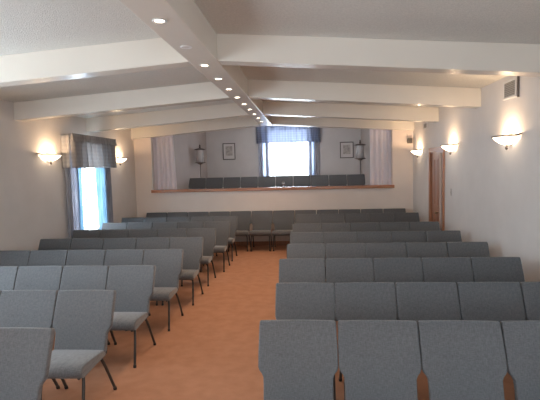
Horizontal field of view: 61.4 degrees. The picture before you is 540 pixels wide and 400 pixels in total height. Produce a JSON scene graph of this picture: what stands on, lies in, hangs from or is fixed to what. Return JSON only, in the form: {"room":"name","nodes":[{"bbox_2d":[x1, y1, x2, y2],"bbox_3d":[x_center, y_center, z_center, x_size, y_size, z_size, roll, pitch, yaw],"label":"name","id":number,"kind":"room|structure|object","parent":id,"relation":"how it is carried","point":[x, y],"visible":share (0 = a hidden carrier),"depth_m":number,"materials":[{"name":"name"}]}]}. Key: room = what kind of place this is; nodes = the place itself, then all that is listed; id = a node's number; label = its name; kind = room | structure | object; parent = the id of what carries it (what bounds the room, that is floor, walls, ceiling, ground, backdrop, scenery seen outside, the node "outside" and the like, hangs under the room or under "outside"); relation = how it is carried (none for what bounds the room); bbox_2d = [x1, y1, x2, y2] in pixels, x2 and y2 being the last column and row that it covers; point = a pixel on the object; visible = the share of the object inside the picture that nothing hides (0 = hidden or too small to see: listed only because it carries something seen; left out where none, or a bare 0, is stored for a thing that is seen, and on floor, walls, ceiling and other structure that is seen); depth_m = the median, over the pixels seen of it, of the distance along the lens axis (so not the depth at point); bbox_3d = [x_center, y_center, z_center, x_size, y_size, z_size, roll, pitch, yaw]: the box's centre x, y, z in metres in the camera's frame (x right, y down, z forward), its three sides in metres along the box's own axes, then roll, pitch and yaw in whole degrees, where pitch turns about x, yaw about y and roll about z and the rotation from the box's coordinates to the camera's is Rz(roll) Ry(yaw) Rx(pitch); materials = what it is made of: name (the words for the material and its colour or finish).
{"room":"funeral home chapel","nodes":[
{"label":"funeral home chapel","id":0,"kind":"room"},
{"bbox_2d":[0,100,136,250],"bbox_3d":[-4.114,0.209,4.464,0.150,3.020,14.450,-1,4,5],"label":"wall","id":1,"kind":"structure","parent":0,"point":[33,194],"depth_m":7.48,"materials":[{"name":"paint"}]},
{"bbox_2d":[36,153,61,164],"bbox_3d":[-3.668,-0.698,7.726,0.211,0.195,0.722,-1,4,5],"label":"wall sconce","id":2,"kind":"object","parent":1,"relation":"attached to","point":[48,157],"visible":1,"depth_m":7.62,"materials":[{"name":"white glass"}]},
{"bbox_2d":[61,133,116,238],"bbox_3d":[-3.506,0.030,9.153,0.255,2.596,1.946,-1,4,5],"label":"window curtains","id":3,"kind":"object","parent":1,"relation":"attached to","point":[81,151],"visible":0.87,"depth_m":8.74,"materials":[{"name":"grey fabric"}]},
{"bbox_2d":[82,168,98,229],"bbox_3d":[-3.715,-0.216,9.133,0.110,1.800,1.440,-1,4,5],"label":"window","id":4,"kind":"structure","parent":1,"relation":"in","point":[84,185],"depth_m":9.13,"materials":[{"name":"white glass"}]},
{"bbox_2d":[173,132,206,188],"bbox_3d":[-2.663,-0.677,13.584,0.148,3.450,3.825,0,4,14],"label":"wall","id":5,"kind":"structure","parent":0,"point":[186,168],"depth_m":13.93,"materials":[{"name":"beige paint"}]},
{"bbox_2d":[0,0,539,117],"bbox_3d":[-0.624,-1.548,4.117,7.230,0.400,14.600,-1,4,5],"label":"ceiling","id":6,"kind":"structure","parent":0,"point":[26,26],"depth_m":4.01,"materials":[{"name":"white paint"}]},
{"bbox_2d":[0,38,192,86],"bbox_3d":[-2.417,-1.334,4.607,3.276,0.504,0.200,-1,4,2],"label":"ceiling beam","id":7,"kind":"structure","parent":6,"relation":"attached to","point":[156,53],"depth_m":4.49,"materials":[{"name":"paint"}]},
{"bbox_2d":[13,82,230,121],"bbox_3d":[-2.224,-1.498,6.887,3.279,0.504,0.200,-1,4,2],"label":"ceiling beam","id":8,"kind":"structure","parent":6,"relation":"attached to","point":[208,91],"depth_m":6.80,"materials":[{"name":"paint"}]},
{"bbox_2d":[86,103,249,131],"bbox_3d":[-2.037,-1.656,9.095,3.275,0.504,0.200,-1,4,3],"label":"ceiling beam","id":9,"kind":"structure","parent":6,"relation":"attached to","point":[231,110],"depth_m":9.00,"materials":[{"name":"paint"}]},
{"bbox_2d":[119,0,271,125],"bbox_3d":[-0.682,-1.488,4.127,0.280,0.320,14.300,-1,4,5],"label":"ridge beam","id":10,"kind":"structure","parent":6,"relation":"attached to","point":[186,24],"depth_m":3.85,"materials":[{"name":"paint"}]},
{"bbox_2d":[131,116,260,138],"bbox_3d":[-1.847,-1.817,11.335,3.265,0.504,0.200,-1,4,5],"label":"ceiling beam","id":11,"kind":"structure","parent":6,"relation":"attached to","point":[246,121],"depth_m":11.25,"materials":[{"name":"paint"}]},
{"bbox_2d":[272,116,413,130],"bbox_3d":[1.744,-1.886,11.026,3.385,0.504,0.200,-1,4,5],"label":"ceiling beam","id":12,"kind":"structure","parent":6,"relation":"attached to","point":[276,120],"depth_m":10.94,"materials":[{"name":"paint"}]},
{"bbox_2d":[263,101,438,121],"bbox_3d":[1.567,-1.735,8.930,3.395,0.504,0.200,-1,4,3],"label":"ceiling beam","id":13,"kind":"structure","parent":6,"relation":"attached to","point":[270,108],"depth_m":8.84,"materials":[{"name":"paint"}]},
{"bbox_2d":[248,79,480,107],"bbox_3d":[1.383,-1.580,6.764,3.399,0.504,0.200,-1,4,2],"label":"ceiling beam","id":14,"kind":"structure","parent":6,"relation":"attached to","point":[458,97],"depth_m":6.67,"materials":[{"name":"paint"}]},
{"bbox_2d":[217,34,539,76],"bbox_3d":[1.187,-1.414,4.453,3.396,0.504,0.200,-1,4,2],"label":"ceiling beam","id":15,"kind":"structure","parent":6,"relation":"attached to","point":[451,57],"depth_m":4.37,"materials":[{"name":"paint"}]},
{"bbox_2d":[134,125,412,241],"bbox_3d":[0.025,-0.493,11.408,7.230,3.250,0.150,-1,4,5],"label":"wall","id":16,"kind":"structure","parent":0,"point":[401,195],"depth_m":11.35,"materials":[{"name":"paint"}]},
{"bbox_2d":[150,138,154,189],"bbox_3d":[-2.995,-0.923,11.633,0.012,1.327,0.158,-1,4,5],"label":"trim","id":17,"kind":"structure","parent":16,"relation":"attached to","point":[152,149],"depth_m":11.62,"materials":[{"name":"white paint"}]},
{"bbox_2d":[153,136,176,189],"bbox_3d":[-2.708,-0.853,11.734,0.609,1.700,0.056,-1,4,5],"label":"drape","id":18,"kind":"object","parent":16,"relation":"hanging from","point":[164,158],"visible":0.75,"depth_m":11.73,"materials":[{"name":"white fabric"}]},
{"bbox_2d":[230,241,289,245],"bbox_3d":[0.057,1.084,11.433,6.890,0.100,0.018,-1,4,5],"label":"baseboard","id":19,"kind":"structure","parent":16,"relation":"attached to","point":[239,242],"depth_m":11.45,"materials":[{"name":"brown wood"}]},
{"bbox_2d":[151,185,393,192],"bbox_3d":[0.009,-0.280,11.416,6.070,0.075,0.225,-1,4,5],"label":"ledge","id":20,"kind":"object","parent":16,"relation":"attached to","point":[348,186],"visible":0.88,"depth_m":11.31,"materials":[{"name":"brown wood"}]},
{"bbox_2d":[370,129,390,184],"bbox_3d":[2.759,-0.958,11.268,0.564,1.700,0.046,-1,4,5],"label":"drape","id":21,"kind":"object","parent":16,"relation":"hanging from","point":[380,140],"visible":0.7,"depth_m":11.26,"materials":[{"name":"white fabric"}]},
{"bbox_2d":[42,245,514,399],"bbox_3d":[-0.542,1.703,4.344,7.230,0.120,14.600,-1,4,5],"label":"floor","id":22,"kind":"structure","parent":0,"point":[209,352],"depth_m":4.97,"materials":[{"name":"carpet"}]},
{"bbox_2d":[0,266,18,289],"bbox_3d":[-3.123,1.223,4.906,0.525,0.898,0.692,-1,4,5],"label":"chair","id":23,"kind":"object","parent":22,"relation":"on","point":[8,274],"visible":0.36,"depth_m":5.11,"materials":[{"name":"fabric"}]},
{"bbox_2d":[0,250,30,266],"bbox_3d":[-3.536,1.161,5.953,0.525,0.898,0.692,-1,4,5],"label":"chair","id":24,"kind":"object","parent":22,"relation":"on","point":[19,258],"visible":0.26,"depth_m":6.18,"materials":[{"name":"fabric"}]},
{"bbox_2d":[0,327,54,399],"bbox_3d":[-1.726,1.334,2.803,0.525,0.898,0.692,-1,4,5],"label":"chair","id":25,"kind":"object","parent":22,"relation":"on","point":[25,353],"visible":1,"depth_m":2.99,"materials":[{"name":"fabric"}]},
{"bbox_2d":[0,290,59,388],"bbox_3d":[-2.163,1.276,3.802,0.525,0.898,0.692,-1,4,5],"label":"chair","id":26,"kind":"object","parent":22,"relation":"on","point":[18,308],"visible":0.37,"depth_m":4.01,"materials":[{"name":"fabric"}]},
{"bbox_2d":[14,266,63,289],"bbox_3d":[-2.595,1.213,4.861,0.525,0.898,0.692,-1,4,5],"label":"chair","id":27,"kind":"object","parent":22,"relation":"on","point":[28,277],"visible":0.22,"depth_m":5.08,"materials":[{"name":"fabric"}]},
{"bbox_2d":[28,250,67,265],"bbox_3d":[-3.008,1.151,5.907,0.525,0.898,0.692,-1,4,5],"label":"chair","id":28,"kind":"object","parent":22,"relation":"on","point":[37,257],"visible":0.15,"depth_m":6.13,"materials":[{"name":"fabric"}]},
{"bbox_2d":[38,239,71,250],"bbox_3d":[-3.419,1.087,6.974,0.525,0.898,0.692,-1,4,5],"label":"chair","id":29,"kind":"object","parent":22,"relation":"on","point":[45,244],"visible":0.24,"depth_m":7.21,"materials":[{"name":"fabric"}]},
{"bbox_2d":[47,290,116,399],"bbox_3d":[-1.635,1.266,3.757,0.525,0.898,0.692,-1,4,5],"label":"chair","id":30,"kind":"object","parent":22,"relation":"on","point":[83,319],"visible":0.88,"depth_m":3.91,"materials":[{"name":"fabric"}]},
{"bbox_2d":[60,265,109,344],"bbox_3d":[-2.067,1.203,4.815,0.525,0.898,0.692,-1,4,5],"label":"chair","id":31,"kind":"object","parent":22,"relation":"on","point":[91,277],"visible":0.34,"depth_m":5.03,"materials":[{"name":"fabric"}]},
{"bbox_2d":[66,250,105,265],"bbox_3d":[-2.480,1.140,5.862,0.525,0.898,0.692,-1,4,5],"label":"chair","id":32,"kind":"object","parent":22,"relation":"on","point":[74,257],"visible":0.16,"depth_m":6.09,"materials":[{"name":"fabric"}]},
{"bbox_2d":[72,230,100,238],"bbox_3d":[-3.346,1.012,8.019,0.525,0.898,0.692,-1,4,5],"label":"chair","id":33,"kind":"object","parent":22,"relation":"on","point":[76,234],"visible":0.15,"depth_m":8.26,"materials":[{"name":"fabric"}]},
{"bbox_2d":[70,238,103,249],"bbox_3d":[-2.891,1.077,6.928,0.525,0.898,0.692,-1,4,5],"label":"chair","id":34,"kind":"object","parent":22,"relation":"on","point":[80,243],"visible":0.15,"depth_m":7.16,"materials":[{"name":"fabric"}]},
{"bbox_2d":[100,229,128,238],"bbox_3d":[-2.818,1.002,7.973,0.525,0.898,0.692,-1,4,5],"label":"chair","id":35,"kind":"object","parent":22,"relation":"on","point":[109,233],"visible":0.2,"depth_m":8.21,"materials":[{"name":"fabric"}]},
{"bbox_2d":[102,223,127,229],"bbox_3d":[-3.184,0.937,9.036,0.525,0.898,0.692,-1,4,5],"label":"chair","id":36,"kind":"object","parent":22,"relation":"on","point":[105,226],"visible":0.2,"depth_m":9.28,"materials":[{"name":"fabric"}]},
{"bbox_2d":[103,238,136,249],"bbox_3d":[-2.363,1.066,6.883,0.525,0.898,0.692,-1,4,5],"label":"chair","id":37,"kind":"object","parent":22,"relation":"on","point":[109,243],"visible":0.21,"depth_m":7.12,"materials":[{"name":"fabric"}]},
{"bbox_2d":[104,249,144,266],"bbox_3d":[-1.952,1.130,5.816,0.525,0.898,0.692,-1,4,5],"label":"chair","id":38,"kind":"object","parent":22,"relation":"on","point":[117,256],"visible":0.19,"depth_m":6.04,"materials":[{"name":"fabric"}]},
{"bbox_2d":[106,265,155,367],"bbox_3d":[-1.539,1.193,4.770,0.525,0.898,0.692,-1,4,5],"label":"chair","id":39,"kind":"object","parent":22,"relation":"on","point":[133,285],"visible":0.76,"depth_m":4.93,"materials":[{"name":"fabric"}]},
{"bbox_2d":[127,222,152,229],"bbox_3d":[-2.656,0.927,8.991,0.525,0.898,0.692,-1,4,5],"label":"chair","id":40,"kind":"object","parent":22,"relation":"on","point":[139,225],"visible":0.13,"depth_m":9.23,"materials":[{"name":"fabric"}]},
{"bbox_2d":[128,229,157,237],"bbox_3d":[-2.290,0.992,7.928,0.525,0.898,0.692,-1,4,5],"label":"chair","id":41,"kind":"object","parent":22,"relation":"on","point":[133,233],"visible":0.16,"depth_m":8.16,"materials":[{"name":"fabric"}]},
{"bbox_2d":[136,237,169,305],"bbox_3d":[-1.835,1.056,6.838,0.525,0.898,0.692,-1,4,5],"label":"chair","id":42,"kind":"object","parent":22,"relation":"on","point":[158,242],"visible":0.24,"depth_m":7.07,"materials":[{"name":"fabric"}]},
{"bbox_2d":[143,249,183,330],"bbox_3d":[-1.424,1.120,5.771,0.525,0.898,0.692,-1,4,5],"label":"chair","id":43,"kind":"object","parent":22,"relation":"on","point":[168,263],"visible":0.66,"depth_m":5.93,"materials":[{"name":"fabric"}]},
{"bbox_2d":[152,222,177,228],"bbox_3d":[-2.128,0.917,8.945,0.525,0.898,0.692,-1,4,5],"label":"chair","id":44,"kind":"object","parent":22,"relation":"on","point":[156,225],"visible":0.14,"depth_m":9.18,"materials":[{"name":"fabric"}]},
{"bbox_2d":[157,228,186,237],"bbox_3d":[-1.762,0.982,7.882,0.525,0.898,0.692,-1,4,5],"label":"chair","id":45,"kind":"object","parent":22,"relation":"on","point":[179,232],"visible":0.21,"depth_m":8.12,"materials":[{"name":"fabric"}]},
{"bbox_2d":[162,237,203,305],"bbox_3d":[-1.307,1.046,6.792,0.525,0.898,0.692,-1,4,5],"label":"chair","id":46,"kind":"object","parent":22,"relation":"on","point":[192,247],"visible":0.66,"depth_m":6.96,"materials":[{"name":"fabric"}]},
{"bbox_2d":[178,222,203,265],"bbox_3d":[-1.600,0.907,8.900,0.525,0.898,0.692,-1,4,5],"label":"chair","id":47,"kind":"object","parent":22,"relation":"on","point":[186,225],"visible":0.16,"depth_m":9.14,"materials":[{"name":"fabric"}]},
{"bbox_2d":[181,228,215,285],"bbox_3d":[-1.234,0.972,7.837,0.525,0.898,0.692,-1,4,5],"label":"chair","id":48,"kind":"object","parent":22,"relation":"on","point":[208,234],"visible":0.56,"depth_m":8.01,"materials":[{"name":"fabric"}]},
{"bbox_2d":[200,221,229,271],"bbox_3d":[-1.073,0.897,8.854,0.525,0.898,0.692,-1,4,5],"label":"chair","id":49,"kind":"object","parent":22,"relation":"on","point":[222,227],"visible":0.69,"depth_m":9.01,"materials":[{"name":"fabric"}]},
{"bbox_2d":[214,216,236,260],"bbox_3d":[-0.999,0.826,9.839,0.525,0.898,0.692,-1,4,5],"label":"chair","id":50,"kind":"object","parent":22,"relation":"on","point":[233,219],"visible":0.56,"depth_m":10.02,"materials":[{"name":"fabric"}]},
{"bbox_2d":[228,211,250,251],"bbox_3d":[-0.735,0.743,10.938,0.525,0.898,0.692,-1,4,5],"label":"chair","id":51,"kind":"object","parent":22,"relation":"on","point":[243,217],"visible":0.66,"depth_m":11.10,"materials":[{"name":"fabric"}]},
{"bbox_2d":[249,211,272,250],"bbox_3d":[-0.207,0.733,10.892,0.525,0.898,0.692,-1,4,5],"label":"chair","id":52,"kind":"object","parent":22,"relation":"on","point":[261,221],"visible":1,"depth_m":11.05,"materials":[{"name":"fabric"}]},
{"bbox_2d":[272,210,294,250],"bbox_3d":[0.321,0.723,10.847,0.525,0.898,0.692,-1,4,5],"label":"chair","id":53,"kind":"object","parent":22,"relation":"on","point":[283,220],"visible":0.85,"depth_m":11.01,"materials":[{"name":"fabric"}]},
{"bbox_2d":[258,320,337,399],"bbox_3d":[0.172,1.286,2.820,0.525,0.898,0.692,-1,4,5],"label":"chair","id":54,"kind":"object","parent":22,"relation":"on","point":[298,359],"visible":1,"depth_m":3.00,"materials":[{"name":"fabric"}]},
{"bbox_2d":[279,258,325,282],"bbox_3d":[0.349,1.136,4.907,0.525,0.898,0.692,-1,4,5],"label":"chair","id":55,"kind":"object","parent":22,"relation":"on","point":[301,270],"visible":0.22,"depth_m":5.12,"materials":[{"name":"fabric"}]},
{"bbox_2d":[275,282,335,399],"bbox_3d":[0.297,1.213,3.821,0.525,0.898,0.692,-1,4,5],"label":"chair","id":56,"kind":"object","parent":22,"relation":"on","point":[307,300],"visible":0.32,"depth_m":4.03,"materials":[{"name":"fabric"}]},
{"bbox_2d":[287,243,325,266],"bbox_3d":[0.475,1.062,5.918,0.525,0.898,0.692,-1,4,5],"label":"chair","id":57,"kind":"object","parent":22,"relation":"on","point":[313,250],"visible":0.18,"depth_m":6.14,"materials":[{"name":"fabric"}]},
{"bbox_2d":[290,232,322,243],"bbox_3d":[0.566,0.985,6.991,0.525,0.898,0.692,-1,4,5],"label":"chair","id":58,"kind":"object","parent":22,"relation":"on","point":[296,237],"visible":0.18,"depth_m":7.22,"materials":[{"name":"fabric"}]},
{"bbox_2d":[293,223,320,232],"bbox_3d":[0.664,0.902,8.154,0.525,0.898,0.692,-1,4,5],"label":"chair","id":59,"kind":"object","parent":22,"relation":"on","point":[300,227],"visible":0.21,"depth_m":8.39,"materials":[{"name":"fabric"}]},
{"bbox_2d":[297,214,320,223],"bbox_3d":[0.834,0.783,9.801,0.525,0.898,0.692,-1,4,5],"label":"chair","id":60,"kind":"object","parent":22,"relation":"on","point":[301,218],"visible":0.2,"depth_m":10.03,"materials":[{"name":"fabric"}]},
{"bbox_2d":[321,214,344,242],"bbox_3d":[1.362,0.773,9.756,0.525,0.898,0.692,-1,4,5],"label":"chair","id":61,"kind":"object","parent":22,"relation":"on","point":[325,218],"visible":0.22,"depth_m":9.98,"materials":[{"name":"fabric"}]},
{"bbox_2d":[321,223,349,272],"bbox_3d":[1.192,0.892,8.108,0.525,0.898,0.692,-1,4,5],"label":"chair","id":62,"kind":"object","parent":22,"relation":"on","point":[325,227],"visible":0.18,"depth_m":8.34,"materials":[{"name":"fabric"}]},
{"bbox_2d":[323,232,356,250],"bbox_3d":[1.094,0.975,6.946,0.525,0.898,0.692,-1,4,5],"label":"chair","id":63,"kind":"object","parent":22,"relation":"on","point":[328,237],"visible":0.13,"depth_m":7.18,"materials":[{"name":"fabric"}]},
{"bbox_2d":[326,243,365,258],"bbox_3d":[1.003,1.052,5.872,0.525,0.898,0.692,-1,4,5],"label":"chair","id":64,"kind":"object","parent":22,"relation":"on","point":[333,250],"visible":0.2,"depth_m":6.10,"materials":[{"name":"fabric"}]},
{"bbox_2d":[326,258,373,320],"bbox_3d":[0.877,1.126,4.862,0.525,0.898,0.692,-1,4,5],"label":"chair","id":65,"kind":"object","parent":22,"relation":"on","point":[338,270],"visible":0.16,"depth_m":5.08,"materials":[{"name":"fabric"}]},
{"bbox_2d":[345,213,369,231],"bbox_3d":[1.890,0.763,9.710,0.525,0.898,0.692,-1,4,5],"label":"chair","id":66,"kind":"object","parent":22,"relation":"on","point":[351,217],"visible":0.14,"depth_m":9.94,"materials":[{"name":"fabric"}]},
{"bbox_2d":[350,222,379,232],"bbox_3d":[1.720,0.882,8.063,0.525,0.898,0.692,-1,4,5],"label":"chair","id":67,"kind":"object","parent":22,"relation":"on","point":[366,226],"visible":0.12,"depth_m":8.30,"materials":[{"name":"fabric"}]},
{"bbox_2d":[335,282,396,399],"bbox_3d":[0.825,1.203,3.775,0.525,0.898,0.692,-1,4,5],"label":"chair","id":68,"kind":"object","parent":22,"relation":"on","point":[353,300],"visible":0.29,"depth_m":3.98,"materials":[{"name":"fabric"}]},
{"bbox_2d":[357,231,391,251],"bbox_3d":[1.622,0.965,6.900,0.525,0.898,0.692,-1,4,5],"label":"chair","id":69,"kind":"object","parent":22,"relation":"on","point":[371,236],"visible":0.13,"depth_m":7.13,"materials":[{"name":"fabric"}]},
{"bbox_2d":[338,320,421,399],"bbox_3d":[0.700,1.276,2.775,0.525,0.898,0.692,-1,4,5],"label":"chair","id":70,"kind":"object","parent":22,"relation":"on","point":[378,359],"visible":1,"depth_m":2.96,"materials":[{"name":"fabric"}]},
{"bbox_2d":[369,213,393,226],"bbox_3d":[2.418,0.753,9.665,0.525,0.898,0.692,-1,4,5],"label":"chair","id":71,"kind":"object","parent":22,"relation":"on","point":[374,217],"visible":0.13,"depth_m":9.89,"materials":[{"name":"fabric"}]},
{"bbox_2d":[366,243,406,271],"bbox_3d":[1.531,1.042,5.827,0.525,0.898,0.692,-1,4,5],"label":"chair","id":72,"kind":"object","parent":22,"relation":"on","point":[373,250],"visible":0.17,"depth_m":6.05,"materials":[{"name":"fabric"}]},
{"bbox_2d":[380,222,409,239],"bbox_3d":[2.248,0.872,8.018,0.525,0.898,0.692,-1,4,5],"label":"chair","id":73,"kind":"object","parent":22,"relation":"on","point":[384,226],"visible":0.18,"depth_m":8.25,"materials":[{"name":"fabric"}]},
{"bbox_2d":[373,258,423,319],"bbox_3d":[1.405,1.116,4.816,0.525,0.898,0.692,-1,4,5],"label":"chair","id":74,"kind":"object","parent":22,"relation":"on","point":[394,270],"visible":0.27,"depth_m":5.03,"materials":[{"name":"fabric"}]},
{"bbox_2d":[394,212,419,227],"bbox_3d":[2.946,0.743,9.619,0.525,0.898,0.692,-1,4,5],"label":"chair","id":75,"kind":"object","parent":22,"relation":"on","point":[412,216],"visible":0.17,"depth_m":9.85,"materials":[{"name":"fabric"}]},
{"bbox_2d":[391,231,426,245],"bbox_3d":[2.150,0.955,6.855,0.525,0.898,0.692,-1,4,5],"label":"chair","id":76,"kind":"object","parent":22,"relation":"on","point":[405,237],"visible":0.12,"depth_m":7.09,"materials":[{"name":"fabric"}]},
{"bbox_2d":[409,221,439,232],"bbox_3d":[2.776,0.862,7.972,0.525,0.898,0.692,-1,4,5],"label":"chair","id":77,"kind":"object","parent":22,"relation":"on","point":[414,226],"visible":0.15,"depth_m":8.21,"materials":[{"name":"fabric"}]},
{"bbox_2d":[406,242,447,262],"bbox_3d":[2.059,1.032,5.781,0.525,0.898,0.692,-1,4,5],"label":"chair","id":78,"kind":"object","parent":22,"relation":"on","point":[421,250],"visible":0.17,"depth_m":6.01,"materials":[{"name":"fabric"}]},
{"bbox_2d":[395,282,460,369],"bbox_3d":[1.353,1.193,3.730,0.525,0.898,0.692,-1,4,5],"label":"chair","id":79,"kind":"object","parent":22,"relation":"on","point":[415,301],"visible":0.3,"depth_m":3.94,"materials":[{"name":"fabric"}]},
{"bbox_2d":[426,230,461,245],"bbox_3d":[2.678,0.945,6.809,0.525,0.898,0.692,-1,4,5],"label":"chair","id":80,"kind":"object","parent":22,"relation":"on","point":[446,236],"visible":0.15,"depth_m":7.04,"materials":[{"name":"fabric"}]},
{"bbox_2d":[421,257,473,319],"bbox_3d":[1.933,1.106,4.771,0.525,0.898,0.692,-1,4,5],"label":"chair","id":81,"kind":"object","parent":22,"relation":"on","point":[434,269],"visible":0.25,"depth_m":4.99,"materials":[{"name":"fabric"}]},
{"bbox_2d":[418,320,507,399],"bbox_3d":[1.228,1.266,2.729,0.525,0.898,0.692,-1,4,5],"label":"chair","id":82,"kind":"object","parent":22,"relation":"on","point":[461,359],"visible":1,"depth_m":2.92,"materials":[{"name":"fabric"}]},
{"bbox_2d":[446,242,489,259],"bbox_3d":[2.587,1.022,5.736,0.525,0.898,0.692,-1,4,5],"label":"chair","id":83,"kind":"object","parent":22,"relation":"on","point":[454,249],"visible":0.15,"depth_m":5.96,"materials":[{"name":"fabric"}]},
{"bbox_2d":[457,282,525,322],"bbox_3d":[1.881,1.183,3.684,0.525,0.898,0.692,-1,4,5],"label":"chair","id":84,"kind":"object","parent":22,"relation":"on","point":[480,301],"visible":0.3,"depth_m":3.89,"materials":[{"name":"fabric"}]},
{"bbox_2d":[470,257,525,320],"bbox_3d":[2.461,1.096,4.725,0.525,0.898,0.692,-1,4,5],"label":"chair","id":85,"kind":"object","parent":22,"relation":"on","point":[484,269],"visible":0.27,"depth_m":4.94,"materials":[{"name":"fabric"}]},
{"bbox_2d":[500,321,539,399],"bbox_3d":[1.756,1.256,2.684,0.525,0.898,0.692,-1,4,5],"label":"chair","id":86,"kind":"object","parent":22,"relation":"on","point":[521,339],"visible":0.93,"depth_m":2.89,"materials":[{"name":"fabric"}]},
{"bbox_2d":[520,282,539,320],"bbox_3d":[2.409,1.173,3.639,0.525,0.898,0.692,-1,4,5],"label":"chair","id":87,"kind":"object","parent":22,"relation":"on","point":[530,291],"visible":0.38,"depth_m":3.87,"materials":[{"name":"fabric"}]},
{"bbox_2d":[206,127,360,187],"bbox_3d":[0.445,-0.873,15.269,6.340,3.450,0.150,-1,4,5],"label":"wall","id":88,"kind":"structure","parent":0,"point":[246,162],"depth_m":15.22,"materials":[{"name":"paint"}]},
{"bbox_2d":[223,143,234,159],"bbox_3d":[-1.375,-1.630,15.277,0.420,0.550,0.029,-1,4,5],"label":"framed picture","id":89,"kind":"object","parent":88,"relation":"attached to","point":[228,148],"visible":1,"depth_m":15.28,"materials":[{"name":"grey wood"}]},
{"bbox_2d":[256,126,319,176],"bbox_3d":[0.612,-1.567,15.029,2.106,1.780,0.192,-1,4,5],"label":"window curtains","id":90,"kind":"object","parent":88,"relation":"attached to","point":[265,135],"visible":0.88,"depth_m":14.97,"materials":[{"name":"blue fabric"}]},
{"bbox_2d":[340,142,353,157],"bbox_3d":[2.521,-1.644,14.946,0.440,0.530,0.029,-1,4,5],"label":"framed picture","id":91,"kind":"object","parent":88,"relation":"attached to","point":[346,148],"visible":1,"depth_m":14.95,"materials":[{"name":"grey wood"}]},
{"bbox_2d":[361,129,369,184],"bbox_3d":[3.140,-0.788,13.084,0.149,3.450,3.795,-2,4,-2],"label":"wall","id":92,"kind":"structure","parent":0,"point":[365,133],"depth_m":14.24,"materials":[{"name":"beige paint"}]},
{"bbox_2d":[413,76,539,281],"bbox_3d":[2.939,0.075,3.856,0.150,3.020,14.450,-1,4,5],"label":"wall","id":93,"kind":"structure","parent":0,"point":[494,200],"depth_m":6.25,"materials":[{"name":"paint"}]},
{"bbox_2d":[428,147,444,230],"bbox_3d":[3.318,0.089,9.022,0.282,2.255,1.050,-1,4,5],"label":"door","id":94,"kind":"structure","parent":93,"relation":"in","point":[437,154],"depth_m":8.75,"materials":[{"name":"brown wood"}]},
{"bbox_2d":[491,132,522,149],"bbox_3d":[2.899,-0.721,5.689,0.211,0.195,0.722,-1,4,5],"label":"wall sconce","id":95,"kind":"object","parent":93,"relation":"attached to","point":[509,139],"visible":1,"depth_m":5.57,"materials":[{"name":"white glass"}]},
{"bbox_2d":[503,77,516,100],"bbox_3d":[2.984,-1.381,5.665,0.014,0.230,0.360,-1,4,5],"label":"air vent","id":96,"kind":"object","parent":93,"relation":"in","point":[510,86],"visible":1,"depth_m":5.65,"materials":[{"name":"white metal"}]},
{"bbox_3d":[0.216,0.593,13.451,6.700,0.790,3.710,-1,4,5],"label":"floor","id":97,"kind":"structure","parent":0,"visible":0},
{"bbox_2d":[189,178,205,188],"bbox_3d":[-2.245,-0.207,13.754,0.525,0.898,0.692,-1,4,5],"label":"chair","id":98,"kind":"object","parent":97,"relation":"on","point":[194,183],"visible":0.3,"depth_m":13.96,"materials":[{"name":"fabric"}]},
{"bbox_2d":[194,144,205,177],"bbox_3d":[-2.169,-0.772,14.265,0.350,1.940,0.350,-1,4,5],"label":"floor lamp","id":99,"kind":"object","parent":97,"relation":"on","point":[200,155],"visible":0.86,"depth_m":14.14,"materials":[{"name":"brown metal"}]},
{"bbox_2d":[206,177,222,188],"bbox_3d":[-1.712,-0.217,13.708,0.525,0.898,0.692,-1,4,5],"label":"chair","id":100,"kind":"object","parent":97,"relation":"on","point":[210,182],"visible":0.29,"depth_m":13.91,"materials":[{"name":"fabric"}]},
{"bbox_2d":[223,177,239,187],"bbox_3d":[-1.179,-0.227,13.662,0.525,0.898,0.692,-1,4,5],"label":"chair","id":101,"kind":"object","parent":97,"relation":"on","point":[228,182],"visible":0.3,"depth_m":13.87,"materials":[{"name":"fabric"}]},
{"bbox_2d":[240,177,257,187],"bbox_3d":[-0.646,-0.238,13.616,0.525,0.898,0.692,-1,4,5],"label":"chair","id":102,"kind":"object","parent":97,"relation":"on","point":[246,182],"visible":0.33,"depth_m":13.82,"materials":[{"name":"fabric"}]},
{"bbox_2d":[258,176,274,186],"bbox_3d":[-0.113,-0.248,13.570,0.525,0.898,0.692,-1,4,5],"label":"chair","id":103,"kind":"object","parent":97,"relation":"on","point":[265,181],"visible":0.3,"depth_m":13.78,"materials":[{"name":"fabric"}]},
{"bbox_2d":[276,176,292,186],"bbox_3d":[0.420,-0.258,13.525,0.525,0.898,0.692,-1,4,5],"label":"chair","id":104,"kind":"object","parent":97,"relation":"on","point":[281,181],"visible":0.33,"depth_m":13.73,"materials":[{"name":"fabric"}]},
{"bbox_2d":[293,175,310,186],"bbox_3d":[0.953,-0.268,13.479,0.525,0.898,0.692,-1,4,5],"label":"chair","id":105,"kind":"object","parent":97,"relation":"on","point":[298,181],"visible":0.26,"depth_m":13.68,"materials":[{"name":"fabric"}]},
{"bbox_2d":[311,175,328,185],"bbox_3d":[1.486,-0.278,13.433,0.525,0.898,0.692,-1,4,5],"label":"chair","id":106,"kind":"object","parent":97,"relation":"on","point":[316,180],"visible":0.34,"depth_m":13.64,"materials":[{"name":"fabric"}]},
{"bbox_2d":[329,175,346,185],"bbox_3d":[2.018,-0.288,13.387,0.525,0.898,0.692,-1,4,5],"label":"chair","id":107,"kind":"object","parent":97,"relation":"on","point":[334,180],"visible":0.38,"depth_m":13.59,"materials":[{"name":"fabric"}]},
{"bbox_2d":[347,174,364,184],"bbox_3d":[2.551,-0.298,13.341,0.525,0.898,0.692,-1,4,5],"label":"chair","id":108,"kind":"object","parent":97,"relation":"on","point":[352,179],"visible":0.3,"depth_m":13.55,"materials":[{"name":"fabric"}]},
{"bbox_2d":[354,140,365,173],"bbox_3d":[2.761,-0.870,13.890,0.350,1.940,0.350,-1,4,5],"label":"floor lamp","id":109,"kind":"object","parent":97,"relation":"on","point":[360,148],"visible":0.8,"depth_m":13.76,"materials":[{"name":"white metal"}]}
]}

